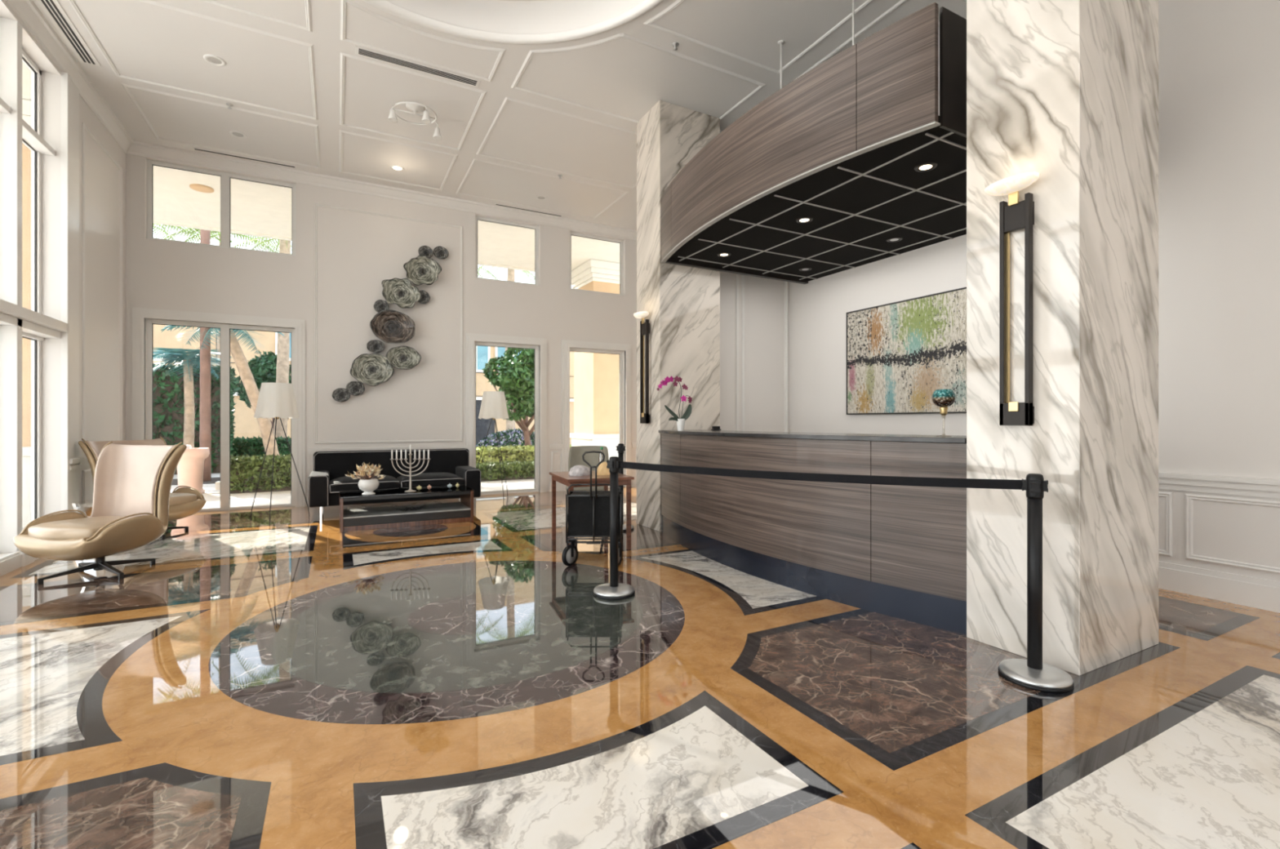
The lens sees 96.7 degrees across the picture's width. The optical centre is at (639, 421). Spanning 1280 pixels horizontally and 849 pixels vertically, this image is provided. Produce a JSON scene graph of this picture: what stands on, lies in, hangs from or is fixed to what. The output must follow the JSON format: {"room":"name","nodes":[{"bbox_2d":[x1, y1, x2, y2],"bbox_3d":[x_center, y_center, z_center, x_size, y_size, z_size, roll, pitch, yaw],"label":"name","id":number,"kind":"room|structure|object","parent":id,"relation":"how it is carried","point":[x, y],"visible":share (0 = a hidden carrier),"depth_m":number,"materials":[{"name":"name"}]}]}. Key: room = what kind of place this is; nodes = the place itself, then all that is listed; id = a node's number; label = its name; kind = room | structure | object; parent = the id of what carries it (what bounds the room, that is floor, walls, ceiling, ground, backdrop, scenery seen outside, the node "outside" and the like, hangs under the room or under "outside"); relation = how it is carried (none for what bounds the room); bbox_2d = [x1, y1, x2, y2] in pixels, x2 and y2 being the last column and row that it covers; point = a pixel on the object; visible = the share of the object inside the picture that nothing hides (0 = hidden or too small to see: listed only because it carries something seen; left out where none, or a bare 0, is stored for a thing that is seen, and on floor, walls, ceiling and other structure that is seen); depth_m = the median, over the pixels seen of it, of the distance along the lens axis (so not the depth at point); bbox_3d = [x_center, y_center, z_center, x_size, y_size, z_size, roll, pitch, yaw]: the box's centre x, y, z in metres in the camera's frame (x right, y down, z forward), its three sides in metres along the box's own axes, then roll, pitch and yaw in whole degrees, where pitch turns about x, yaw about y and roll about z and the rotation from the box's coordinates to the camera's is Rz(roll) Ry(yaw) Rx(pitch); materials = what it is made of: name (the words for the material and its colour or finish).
{"room":"lobby","nodes":[
{"label":"lobby","id":0,"kind":"room"},
{"bbox_2d":[0,0,125,557],"bbox_3d":[-3.639,-1.205,1.417,0.210,4.910,13.925,0,0,-28],"label":"wall","id":1,"kind":"structure","parent":0,"point":[102,175],"depth_m":6.33,"materials":[{"name":"paint"}]},
{"bbox_2d":[0,97,10,114],"bbox_3d":[-5.265,-1.170,4.435,0.160,4.600,0.980,0,0,-28],"label":"window","id":2,"kind":"structure","parent":1,"relation":"in","point":[5,108],"depth_m":4.83,"materials":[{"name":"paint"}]},
{"bbox_2d":[0,550,38,576],"bbox_3d":[-3.478,1.185,1.401,0.060,0.130,13.745,0,0,-28],"label":"baseboard","id":3,"kind":"structure","parent":1,"relation":"attached to","point":[10,562],"depth_m":4.81,"materials":[{"name":"paint"}]},
{"bbox_2d":[0,17,68,553],"bbox_3d":[-3.602,-1.170,1.411,0.250,4.600,9.680,0,0,-28],"label":"window","id":4,"kind":"structure","parent":1,"relation":"attached to","point":[15,319],"depth_m":4.90,"materials":[{"name":"paint"}]},
{"bbox_2d":[22,48,55,521],"bbox_3d":[-5.723,-1.170,5.295,0.160,4.600,0.790,0,0,-28],"label":"window","id":5,"kind":"structure","parent":1,"relation":"in","point":[32,139],"depth_m":5.57,"materials":[{"name":"paint"}]},
{"bbox_2d":[61,71,122,512],"bbox_3d":[-6.239,-1.190,6.592,0.070,4.640,1.985,0,0,-28],"label":"trim","id":6,"kind":"structure","parent":1,"relation":"attached to","point":[71,462],"depth_m":5.89,"materials":[{"name":"paint"}]},
{"bbox_2d":[125,153,636,506],"bbox_3d":[-3.289,-1.205,9.392,7.910,4.910,0.180,0,0,-28],"label":"wall","id":7,"kind":"structure","parent":0,"point":[357,251],"depth_m":8.82,"materials":[{"name":"paint"}]},
{"bbox_2d":[146,319,294,511],"bbox_3d":[-5.855,-0.060,8.030,1.700,2.620,0.070,0,0,-28],"label":"door","id":8,"kind":"structure","parent":7,"relation":"in","point":[224,328],"depth_m":8.00,"materials":[{"name":"paint"}]},
{"bbox_2d":[146,159,295,256],"bbox_3d":[-5.851,-2.970,8.032,1.710,1.080,0.070,0,0,-28],"label":"window","id":9,"kind":"structure","parent":7,"relation":"in","point":[225,177],"depth_m":8.00,"materials":[{"name":"paint"}]},
{"bbox_2d":[332,388,350,402],"bbox_3d":[-4.509,-0.398,8.584,0.249,0.212,0.098,0,0,-28],"label":"wall plate","id":10,"kind":"object","parent":7,"relation":"attached to","point":[340,395],"visible":1,"depth_m":8.56,"materials":[{"name":"black metal"}]},
{"bbox_2d":[346,381,364,395],"bbox_3d":[-4.338,-0.503,8.670,0.261,0.222,0.099,0,0,-28],"label":"wall plate","id":11,"kind":"object","parent":7,"relation":"attached to","point":[355,388],"visible":1,"depth_m":8.65,"materials":[{"name":"black metal"}]},
{"bbox_2d":[4,0,722,239],"bbox_3d":[-0.014,-3.585,3.248,7.910,0.150,13.745,0,0,-28],"label":"trim","id":12,"kind":"structure","parent":7,"relation":"attached to","point":[27,11],"depth_m":7.95,"materials":[{"name":"paint"}]},
{"bbox_2d":[350,353,394,386],"bbox_3d":[-4.118,-0.794,8.746,0.615,0.503,0.184,0,0,-28],"label":"wall plate","id":13,"kind":"object","parent":7,"relation":"attached to","point":[372,370],"visible":1,"depth_m":8.72,"materials":[{"name":"black metal"}]},
{"bbox_2d":[366,339,385,353],"bbox_3d":[-4.089,-1.160,8.803,0.258,0.204,0.099,0,0,-28],"label":"wall plate","id":14,"kind":"object","parent":7,"relation":"attached to","point":[376,346],"visible":1,"depth_m":8.79,"materials":[{"name":"black metal"}]},
{"bbox_2d":[373,299,388,312],"bbox_3d":[-4.023,-1.778,8.838,0.218,0.217,0.098,0,0,-28],"label":"wall plate","id":15,"kind":"object","parent":7,"relation":"attached to","point":[380,305],"visible":0.88,"depth_m":8.82,"materials":[{"name":"black metal"}]},
{"bbox_2d":[132,307,631,507],"bbox_3d":[-3.415,-0.125,9.191,7.360,2.750,0.055,0,0,-28],"label":"trim","id":16,"kind":"structure","parent":7,"relation":"attached to","point":[139,315],"depth_m":8.38,"materials":[{"name":"paint"}]},
{"bbox_2d":[369,310,415,343],"bbox_3d":[-3.856,-1.462,8.853,0.648,0.518,0.238,0,0,-28],"label":"wall plate","id":17,"kind":"object","parent":7,"relation":"attached to","point":[390,326],"visible":1,"depth_m":8.81,"materials":[{"name":"black metal"}]},
{"bbox_2d":[382,277,422,308],"bbox_3d":[-3.748,-2.009,8.941,0.586,0.485,0.184,0,0,-28],"label":"wall plate","id":18,"kind":"object","parent":7,"relation":"attached to","point":[400,292],"visible":1,"depth_m":8.91,"materials":[{"name":"black metal"}]},
{"bbox_2d":[386,346,421,369],"bbox_3d":[-3.728,-1.002,8.959,0.514,0.370,0.162,0,0,-28],"label":"wall plate","id":19,"kind":"object","parent":7,"relation":"attached to","point":[405,357],"visible":1,"depth_m":8.94,"materials":[{"name":"black metal"}]},
{"bbox_2d":[403,253,441,285],"bbox_3d":[-3.474,-2.397,9.070,0.579,0.511,0.216,0,0,-28],"label":"wall plate","id":20,"kind":"object","parent":7,"relation":"attached to","point":[421,269],"visible":1,"depth_m":9.04,"materials":[{"name":"black metal"}]},
{"bbox_2d":[417,245,433,257],"bbox_3d":[-3.448,-2.716,9.148,0.229,0.213,0.093,0,0,-28],"label":"wall plate","id":21,"kind":"object","parent":7,"relation":"attached to","point":[427,251],"visible":0.9,"depth_m":9.14,"materials":[{"name":"black metal"}]},
{"bbox_2d":[432,245,448,259],"bbox_3d":[-3.247,-2.741,9.255,0.242,0.211,0.093,0,0,-28],"label":"wall plate","id":22,"kind":"object","parent":7,"relation":"attached to","point":[440,252],"visible":1,"depth_m":9.24,"materials":[{"name":"black metal"}]},
{"bbox_2d":[307,203,636,475],"bbox_3d":[-2.330,-1.100,9.781,5.850,4.300,0.035,0,0,-28],"label":"trim","id":23,"kind":"structure","parent":7,"relation":"attached to","point":[310,451],"depth_m":8.86,"materials":[{"name":"paint"}]},
{"bbox_2d":[474,342,537,493],"bbox_3d":[-2.337,-0.060,9.911,1.140,2.580,0.060,0,0,-28],"label":"window","id":24,"kind":"structure","parent":7,"relation":"in","point":[477,344],"depth_m":10.07,"materials":[{"name":"paint"}]},
{"bbox_2d":[475,216,538,285],"bbox_3d":[-2.319,-2.950,9.920,1.120,1.080,0.060,0,0,-28],"label":"window","id":25,"kind":"structure","parent":7,"relation":"in","point":[477,218],"depth_m":10.00,"materials":[{"name":"paint"}]},
{"bbox_2d":[569,348,622,486],"bbox_3d":[-0.845,-0.060,10.706,1.140,2.580,0.060,0,0,-28],"label":"window","id":26,"kind":"structure","parent":7,"relation":"in","point":[582,350],"depth_m":10.93,"materials":[{"name":"paint"}]},
{"bbox_2d":[569,231,623,295],"bbox_3d":[-0.828,-2.950,10.715,1.120,1.080,0.060,0,0,-28],"label":"window","id":27,"kind":"structure","parent":7,"relation":"in","point":[571,233],"depth_m":10.81,"materials":[{"name":"paint"}]},
{"bbox_2d":[31,0,966,230],"bbox_3d":[-0.087,-3.795,3.225,8.360,0.270,14.075,0,0,-28],"label":"ceiling","id":28,"kind":"structure","parent":0,"point":[623,77],"depth_m":6.00,"materials":[{"name":"paint"}]},
{"bbox_2d":[35,0,101,66],"bbox_3d":[-5.099,-3.655,4.846,0.160,0.010,2.186,0,0,-28],"label":"ceiling vent","id":29,"kind":"object","parent":28,"relation":"in","point":[53,9],"visible":1,"depth_m":5.31,"materials":[{"name":"metal"}]},
{"bbox_2d":[203,54,226,66],"bbox_3d":[-4.306,-3.655,5.761,0.188,0.010,0.188,0,0,-28],"label":"recessed light","id":30,"kind":"object","parent":28,"relation":"in","point":[213,60],"visible":1,"depth_m":5.75,"materials":[{"name":"paint"}]},
{"bbox_2d":[192,146,296,168],"bbox_3d":[-5.458,-3.655,7.890,1.174,0.010,0.074,0,0,-28],"label":"ceiling vent","id":31,"kind":"object","parent":28,"relation":"in","point":[194,148],"visible":1,"depth_m":7.87,"materials":[{"name":"metal"}]},
{"bbox_2d":[387,101,441,140],"bbox_3d":[-2.604,-3.522,6.605,0.511,0.275,0.496,0,0,-6],"label":"track light","id":32,"kind":"object","parent":28,"relation":"attached to","point":[414,107],"visible":1,"depth_m":6.54,"materials":[{"name":"paint"}]},
{"bbox_2d":[355,45,480,87],"bbox_3d":[-2.269,-3.655,5.873,1.200,0.010,0.136,0,0,-28],"label":"ceiling vent","id":33,"kind":"object","parent":28,"relation":"in","point":[366,52],"visible":1,"depth_m":5.84,"materials":[{"name":"metal"}]},
{"bbox_2d":[67,0,966,218],"bbox_3d":[0.039,-3.660,3.318,7.310,0.060,13.020,0,0,-28],"label":"trim","id":34,"kind":"structure","parent":28,"relation":"attached to","point":[646,6],"depth_m":5.62,"materials":[{"name":"paint"}]},
{"bbox_2d":[494,203,562,217],"bbox_3d":[-1.910,-3.655,9.832,1.184,0.010,0.064,0,0,-28],"label":"ceiling vent","id":35,"kind":"object","parent":28,"relation":"in","point":[497,204],"visible":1,"depth_m":9.81,"materials":[{"name":"metal"}]},
{"bbox_2d":[661,0,966,284],"bbox_3d":[1.891,-2.733,5.425,2.500,1.851,3.395,0,0,-28],"label":"canopy","id":36,"kind":"object","parent":28,"relation":"hanging from","point":[860,159],"visible":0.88,"depth_m":4.49,"materials":[{"name":"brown wood"}]},
{"bbox_2d":[914,161,937,172],"bbox_3d":[2.067,-1.841,4.116,0.150,0.008,0.150,0,0,-28],"label":"recessed light","id":37,"kind":"object","parent":36,"relation":"on","point":[922,166],"depth_m":4.11,"materials":[{"name":"white metal"}]},
{"bbox_2d":[0,486,1279,848],"bbox_3d":[-0.087,1.249,3.277,8.210,0.001,13.865,0,0,-28],"label":"floor","id":38,"kind":"structure","parent":0,"point":[298,681],"depth_m":2.45,"materials":[{"name":"stone"}]},
{"bbox_2d":[13,441,186,584],"bbox_3d":[-4.438,0.713,4.737,0.851,1.074,0.855,0,0,12],"label":"chair","id":39,"kind":"object","parent":38,"relation":"on","point":[132,483],"visible":1,"depth_m":4.78,"materials":[{"name":"beige leather"}]},
{"bbox_2d":[27,515,133,540],"bbox_3d":[-4.457,0.863,4.647,0.647,0.136,0.625,0,0,12],"label":"seat cushion","id":40,"kind":"object","parent":39,"relation":"on","point":[77,529],"depth_m":4.38,"materials":[{"name":"beige leather"}]},
{"bbox_2d":[78,436,206,539],"bbox_3d":[-5.427,0.713,6.233,0.855,1.074,0.851,0,0,14],"label":"chair","id":41,"kind":"object","parent":38,"relation":"on","point":[186,501],"visible":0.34,"depth_m":6.25,"materials":[{"name":"beige leather"}]},
{"bbox_2d":[168,493,196,506],"bbox_3d":[-5.337,0.863,6.211,0.625,0.136,0.647,0,0,14],"label":"seat cushion","id":42,"kind":"object","parent":41,"relation":"on","point":[175,499],"depth_m":6.26,"materials":[{"name":"beige leather"}]},
{"bbox_2d":[249,382,310,526],"bbox_3d":[-4.518,0.384,7.054,0.660,1.728,0.621,0,0,-21],"label":"floor lamp","id":43,"kind":"object","parent":38,"relation":"on","point":[276,401],"visible":1,"depth_m":6.98,"materials":[{"name":"white fabric"}]},
{"bbox_2d":[308,448,480,519],"bbox_3d":[-3.465,0.835,8.117,2.160,0.830,1.015,0,0,-28],"label":"sofa","id":44,"kind":"object","parent":38,"relation":"on","point":[451,466],"visible":0.66,"depth_m":8.04,"materials":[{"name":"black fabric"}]},
{"bbox_2d":[328,475,399,493],"bbox_3d":[-3.783,0.835,7.811,0.841,0.170,0.755,0,0,-28],"label":"seat cushion","id":45,"kind":"object","parent":44,"relation":"on","point":[337,483],"depth_m":7.56,"materials":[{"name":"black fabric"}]},
{"bbox_2d":[396,472,464,487],"bbox_3d":[-3.034,0.835,8.210,0.841,0.170,0.755,0,0,-28],"label":"seat cushion","id":46,"kind":"object","parent":44,"relation":"on","point":[423,479],"depth_m":7.95,"materials":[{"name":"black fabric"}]},
{"bbox_2d":[339,484,473,532],"bbox_3d":[-2.896,1.050,7.069,1.480,0.400,0.700,0,0,-28],"label":"coffee table","id":47,"kind":"object","parent":38,"relation":"on","point":[376,517],"visible":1,"depth_m":6.86,"materials":[{"name":"brown wood"}]},
{"bbox_2d":[345,462,386,494],"bbox_3d":[-3.195,0.658,6.662,0.414,0.383,0.385,0,0,34],"label":"flower vase","id":48,"kind":"object","parent":47,"relation":"on","point":[369,484],"visible":1,"depth_m":6.63,"materials":[{"name":"white ceramic"}]},
{"bbox_2d":[343,502,471,519],"bbox_3d":[-2.896,1.093,7.069,1.410,0.015,0.680,0,0,-28],"label":"shelf","id":49,"kind":"object","parent":47,"relation":"attached to","point":[375,513],"depth_m":6.94,"materials":[{"name":"glass"}]},
{"bbox_2d":[390,444,430,492],"bbox_3d":[-2.793,0.564,6.919,0.468,0.572,0.130,0,0,-8],"label":"menorah","id":50,"kind":"object","parent":47,"relation":"on","point":[410,472],"visible":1,"depth_m":6.91,"materials":[{"name":"grey metal"}]},
{"bbox_2d":[476,391,508,502],"bbox_3d":[-2.307,0.384,9.095,0.660,1.728,0.621,0,0,-38],"label":"floor lamp","id":51,"kind":"object","parent":38,"relation":"on","point":[493,405],"visible":0.99,"depth_m":8.99,"materials":[{"name":"white fabric"}]},
{"bbox_2d":[565,445,608,523],"bbox_3d":[-0.654,0.781,7.089,0.516,0.943,0.511,0,0,0],"label":"upholstered chair","id":52,"kind":"object","parent":38,"relation":"on","point":[575,452],"visible":0.52,"depth_m":7.25,"materials":[{"name":"beige fabric"}]},
{"bbox_2d":[549,471,634,549],"bbox_3d":[-0.514,0.895,5.822,0.660,0.710,0.840,0,0,-21],"label":"wooden table","id":53,"kind":"object","parent":38,"relation":"on","point":[562,477],"visible":0.7,"depth_m":5.56,"materials":[{"name":"brown wood"}]},
{"bbox_2d":[568,465,592,475],"bbox_3d":[-0.598,0.489,5.755,0.249,0.100,0.210,0,0,-28],"label":"plastic bag","id":54,"kind":"object","parent":53,"relation":"on","point":[576,470],"visible":0.93,"depth_m":5.69,"materials":[{"name":"white plastic"}]},
{"bbox_2d":[596,461,609,475],"bbox_3d":[-0.361,0.474,5.809,0.165,0.130,0.190,0,0,41],"label":"bag","id":55,"kind":"object","parent":53,"relation":"on","point":[602,469],"visible":0.67,"depth_m":5.75,"materials":[{"name":"fabric"}]},
{"bbox_2d":[561,450,622,566],"bbox_3d":[-0.413,0.750,5.067,0.514,1.000,0.464,0,0,0],"label":"luggage cart","id":56,"kind":"object","parent":38,"relation":"on","point":[588,511],"visible":0.88,"depth_m":4.94,"materials":[{"name":"black metal"}]},
{"bbox_2d":[568,491,621,535],"bbox_3d":[-0.400,0.815,5.067,0.470,0.350,0.280,0,0,0],"label":"tub","id":57,"kind":"object","parent":56,"relation":"in","point":[586,516],"depth_m":4.94,"materials":[{"name":"black fabric"}]},
{"bbox_2d":[593,456,635,599],"bbox_3d":[-0.189,0.752,4.138,0.304,0.996,0.304,0,0,33],"label":"stanchion","id":58,"kind":"object","parent":38,"relation":"on","point":[613,590],"visible":0.98,"depth_m":4.11,"materials":[{"name":"black metal"}]},
{"bbox_2d":[616,443,634,531],"bbox_3d":[-0.222,0.752,6.624,0.304,0.996,0.304,0,0,33],"label":"stanchion","id":59,"kind":"object","parent":38,"relation":"on","point":[620,447],"visible":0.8,"depth_m":6.59,"materials":[{"name":"black metal"}]},
{"bbox_2d":[636,100,719,531],"bbox_3d":[0.462,-1.204,6.915,0.840,4.909,0.570,0,0,-28],"label":"marble pillar","id":60,"kind":"structure","parent":38,"relation":"on","point":[682,303],"depth_m":6.66,"materials":[{"name":"white stone"}]},
{"bbox_2d":[633,311,649,423],"bbox_3d":[0.014,-0.628,6.659,0.150,1.297,0.270,0,0,-28],"label":"wall sconce","id":61,"kind":"object","parent":60,"relation":"attached to","point":[644,326],"visible":1,"depth_m":6.64,"materials":[{"name":"brown metal"}]},
{"bbox_2d":[658,429,966,635],"bbox_3d":[1.216,0.672,4.967,0.939,1.155,3.572,0,0,-28],"label":"reception desk","id":62,"kind":"object","parent":38,"relation":"on","point":[896,551],"visible":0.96,"depth_m":3.95,"materials":[{"name":"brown wood"}]},
{"bbox_2d":[656,375,692,431],"bbox_3d":[0.363,-0.195,5.935,0.372,0.578,0.139,0,0,-3],"label":"potted orchid","id":63,"kind":"object","parent":62,"relation":"on","point":[680,422],"visible":1,"depth_m":5.95,"materials":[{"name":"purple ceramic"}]},
{"bbox_2d":[658,429,966,443],"bbox_3d":[1.216,0.111,4.967,0.939,0.031,3.572,0,0,-28],"label":"countertop","id":64,"kind":"structure","parent":62,"relation":"on","point":[823,436],"depth_m":4.08,"materials":[{"name":"black stone"}]},
{"bbox_2d":[931,389,955,415],"bbox_3d":[1.962,-0.057,3.675,0.138,0.303,0.138,0,0,-28],"label":"candle holder","id":65,"kind":"object","parent":62,"relation":"on","point":[943,398],"visible":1,"depth_m":3.63,"materials":[{"name":"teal glass"}]},
{"bbox_2d":[931,389,955,406],"bbox_3d":[1.962,-0.151,3.675,0.138,0.115,0.138,0,0,-28],"label":"bowl","id":66,"kind":"object","parent":65,"relation":"on","point":[940,397],"depth_m":3.63,"materials":[{"name":"glass"}]},
{"bbox_2d":[998,473,1074,693],"bbox_3d":[1.923,0.752,2.770,0.304,0.996,0.304,0,0,33],"label":"stanchion","id":67,"kind":"object","parent":38,"relation":"on","point":[1031,673],"visible":1,"depth_m":2.74,"materials":[{"name":"black metal"}]},
{"bbox_2d":[619,461,1022,489],"bbox_3d":[0.867,0.319,3.453,2.426,0.066,0.002,0,0,33],"label":"belt","id":68,"kind":"object","parent":67,"relation":"attached to","point":[845,478],"visible":1,"depth_m":3.27,"materials":[{"name":"black fabric"}]},
{"bbox_2d":[966,0,1158,675],"bbox_3d":[2.405,-1.204,3.248,0.860,4.909,0.570,0,0,-28],"label":"marble pillar","id":69,"kind":"structure","parent":38,"relation":"on","point":[1065,91],"depth_m":3.00,"materials":[{"name":"stone"}]},
{"bbox_2d":[984,171,1039,425],"bbox_3d":[1.962,-0.628,3.006,0.150,1.297,0.270,0,0,-28],"label":"wall sconce","id":70,"kind":"object","parent":69,"relation":"attached to","point":[1017,215],"visible":1,"depth_m":3.01,"materials":[{"name":"brown metal"}]},
{"bbox_2d":[720,271,789,431],"bbox_3d":[1.398,-1.205,7.528,1.390,4.910,0.130,0,0,-28],"label":"wall partition","id":71,"kind":"structure","parent":0,"point":[764,298],"depth_m":7.52,"materials":[{"name":"paint"}]},
{"bbox_2d":[735,273,787,431],"bbox_3d":[1.630,-1.205,7.561,0.870,4.910,0.030,0,0,-28],"label":"trim","id":72,"kind":"structure","parent":71,"relation":"attached to","point":[736,275],"depth_m":7.41,"materials":[{"name":"paint"}]},
{"bbox_2d":[789,0,1279,581],"bbox_3d":[3.500,-1.205,5.223,0.150,4.910,13.925,0,0,-28],"label":"wall","id":73,"kind":"structure","parent":0,"point":[1219,60],"depth_m":4.06,"materials":[{"name":"paint"}]},
{"bbox_2d":[846,287,966,414],"bbox_3d":[2.962,-0.700,6.021,0.048,1.230,1.930,0,0,-28],"label":"abstract painting","id":74,"kind":"object","parent":73,"relation":"attached to","point":[899,353],"visible":0.59,"depth_m":6.12,"materials":[{"name":"multicoloured paint"}]},
{"bbox_2d":[1158,471,1279,573],"bbox_3d":[4.360,0.690,3.401,0.045,0.620,9.900,0,0,-28],"label":"trim","id":75,"kind":"structure","parent":73,"relation":"attached to","point":[1237,486],"depth_m":4.02,"materials":[{"name":"paint"}]},
{"bbox_2d":[1158,560,1279,613],"bbox_3d":[4.369,1.150,3.405,0.025,0.200,9.900,0,0,-28],"label":"baseboard","id":76,"kind":"structure","parent":73,"relation":"attached to","point":[1245,590],"depth_m":3.97,"materials":[{"name":"paint"}]},
{"label":"outside","id":77,"kind":"structure","parent":0,"visible":0},
{"bbox_2d":[22,473,534,529],"bbox_3d":[5.946,1.310,20.734,90.000,0.080,89.000,0,0,-28],"label":"ground","id":78,"kind":"structure","parent":77,"point":[211,495],"depth_m":9.95,"materials":[{"name":"white concrete"}]},
{"bbox_2d":[22,98,31,528],"bbox_3d":[-8.103,-1.278,7.069,1.590,5.095,1.340,0,0,-28],"label":"porch column","id":79,"kind":"structure","parent":78,"relation":"on","point":[26,104],"depth_m":6.83,"materials":[{"name":"beige paint"}]},
{"bbox_2d":[153,347,232,447],"bbox_3d":[-10.493,-0.206,13.216,1.689,2.956,1.674,0,0,-28],"label":"palm tree","id":80,"kind":"object","parent":78,"relation":"on","point":[171,355],"visible":0.78,"depth_m":13.14,"materials":[{"name":"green plant"}]},
{"bbox_2d":[177,444,209,493],"bbox_3d":[-7.939,0.831,10.046,0.540,0.878,0.540,0,0,-28],"label":"urn","id":81,"kind":"object","parent":78,"relation":"on","point":[190,467],"visible":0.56,"depth_m":9.92,"materials":[{"name":"ceramic"}]},
{"bbox_2d":[153,223,233,243],"bbox_3d":[-13.184,-2.333,15.115,3.890,7.217,3.605,0,0,-28],"label":"palm tree","id":82,"kind":"object","parent":78,"relation":"on","point":[185,230],"visible":0.12,"depth_m":15.59,"materials":[{"name":"green plant"}]},
{"bbox_2d":[153,362,236,474],"bbox_3d":[-13.275,-0.064,12.811,6.865,2.772,0.953,0,0,-28],"label":"hedge","id":83,"kind":"object","parent":78,"relation":"on","point":[168,389],"visible":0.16,"depth_m":13.67,"materials":[{"name":"green plant"}]},
{"bbox_2d":[171,477,220,485],"bbox_3d":[-8.474,1.290,12.708,27.000,0.041,1.600,0,0,-28],"label":"garden bed","id":84,"kind":"object","parent":78,"relation":"on","point":[175,482],"visible":0.02,"depth_m":12.13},
{"bbox_2d":[199,229,211,481],"bbox_3d":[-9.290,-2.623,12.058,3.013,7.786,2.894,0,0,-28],"label":"porch column","id":85,"kind":"structure","parent":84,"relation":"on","point":[205,434],"depth_m":12.09,"materials":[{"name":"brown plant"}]},
{"bbox_2d":[160,324,284,455],"bbox_3d":[-9.057,-0.570,12.445,2.218,3.734,2.198,0,0,-28],"label":"palm tree","id":86,"kind":"object","parent":84,"relation":"on","point":[240,360],"visible":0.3,"depth_m":12.51,"materials":[{"name":"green plant"}]},
{"bbox_2d":[163,228,291,366],"bbox_3d":[-12.384,-2.529,16.991,3.523,7.608,3.501,0,0,-28],"label":"palm tree","id":87,"kind":"object","parent":78,"relation":"on","point":[178,232],"visible":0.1,"depth_m":16.98,"materials":[{"name":"green plant"}]},
{"bbox_2d":[210,232,291,438],"bbox_3d":[-10.417,-2.429,16.874,4.212,7.410,4.138,0,0,-28],"label":"palm tree","id":88,"kind":"object","parent":78,"relation":"on","point":[283,342],"visible":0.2,"depth_m":16.70,"materials":[{"name":"green plant"}]},
{"bbox_2d":[230,453,290,493],"bbox_3d":[-5.992,0.935,11.081,3.456,0.692,0.933,0,0,-28],"label":"hedge","id":89,"kind":"object","parent":78,"relation":"on","point":[245,471],"visible":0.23,"depth_m":10.24,"materials":[{"name":"green plant"}]},
{"bbox_2d":[232,435,290,457],"bbox_3d":[-9.082,0.843,15.654,3.511,0.973,1.243,0,0,-28],"label":"hedge","id":90,"kind":"object","parent":78,"relation":"on","point":[253,446],"visible":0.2,"depth_m":14.69,"materials":[{"name":"green plant"}]},
{"bbox_2d":[233,349,290,429],"bbox_3d":[-12.160,-0.515,18.945,2.351,3.590,2.326,0,0,-28],"label":"tree","id":91,"kind":"object","parent":78,"relation":"on","point":[263,369],"visible":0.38,"depth_m":18.26,"materials":[{"name":"green plant"}]},
{"bbox_2d":[153,324,573,444],"bbox_3d":[-13.143,-2.530,24.656,44.000,7.600,2.120,0,0,-28],"label":"building","id":92,"kind":"structure","parent":78,"relation":"on","point":[246,425],"depth_m":22.54,"materials":[{"name":"paint"}]},
{"bbox_2d":[475,459,534,481],"bbox_3d":[-2.568,1.069,12.895,2.528,0.418,0.923,0,0,-28],"label":"hedge","id":93,"kind":"object","parent":78,"relation":"on","point":[513,470],"visible":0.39,"depth_m":12.37,"materials":[{"name":"green plant"}]},
{"bbox_2d":[475,427,534,447],"bbox_3d":[-4.382,0.796,20.098,3.196,1.165,1.608,0,0,-28],"label":"flowering shrub","id":94,"kind":"object","parent":78,"relation":"on","point":[515,437],"visible":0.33,"depth_m":19.58,"materials":[{"name":"green plant"}]},
{"bbox_2d":[477,265,534,430],"bbox_3d":[-5.350,-2.932,23.256,3.986,8.415,4.148,0,0,-40],"label":"palm tree","id":95,"kind":"object","parent":78,"relation":"on","point":[510,424],"visible":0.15,"depth_m":23.16,"materials":[{"name":"green plant"}]},
{"bbox_2d":[481,347,534,446],"bbox_3d":[-3.442,-0.679,18.237,3.109,3.919,2.497,0,0,-42],"label":"tree","id":96,"kind":"object","parent":78,"relation":"on","point":[515,378],"visible":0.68,"depth_m":17.39,"materials":[{"name":"green plant"}]},
{"bbox_2d":[475,444,571,463],"bbox_3d":[-2.919,0.995,17.699,5.643,0.619,1.386,0,0,-28],"label":"hedge","id":97,"kind":"object","parent":78,"relation":"on","point":[517,453],"visible":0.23,"depth_m":16.59,"materials":[{"name":"green plant"}]},
{"bbox_2d":[569,258,619,458],"bbox_3d":[-0.600,-1.278,14.497,2.060,5.095,1.490,0,0,-28],"label":"porch column","id":98,"kind":"structure","parent":78,"relation":"on","point":[596,375],"depth_m":13.71,"materials":[{"name":"beige paint"}]},
{"bbox_2d":[22,62,619,271],"bbox_3d":[-0.117,-4.075,4.471,20.000,0.550,20.000,0,0,-28],"label":"ceiling","id":99,"kind":"structure","parent":98,"relation":"on","point":[257,209],"depth_m":10.76,"materials":[{"name":"white paint"}]},
{"bbox_2d":[189,183,213,192],"bbox_3d":[-7.177,-3.815,9.319,0.320,0.030,0.320,0,0,-28],"label":"recessed light","id":100,"kind":"object","parent":99,"relation":"in","point":[200,188],"visible":1,"depth_m":9.28,"materials":[{"name":"beige paint"}]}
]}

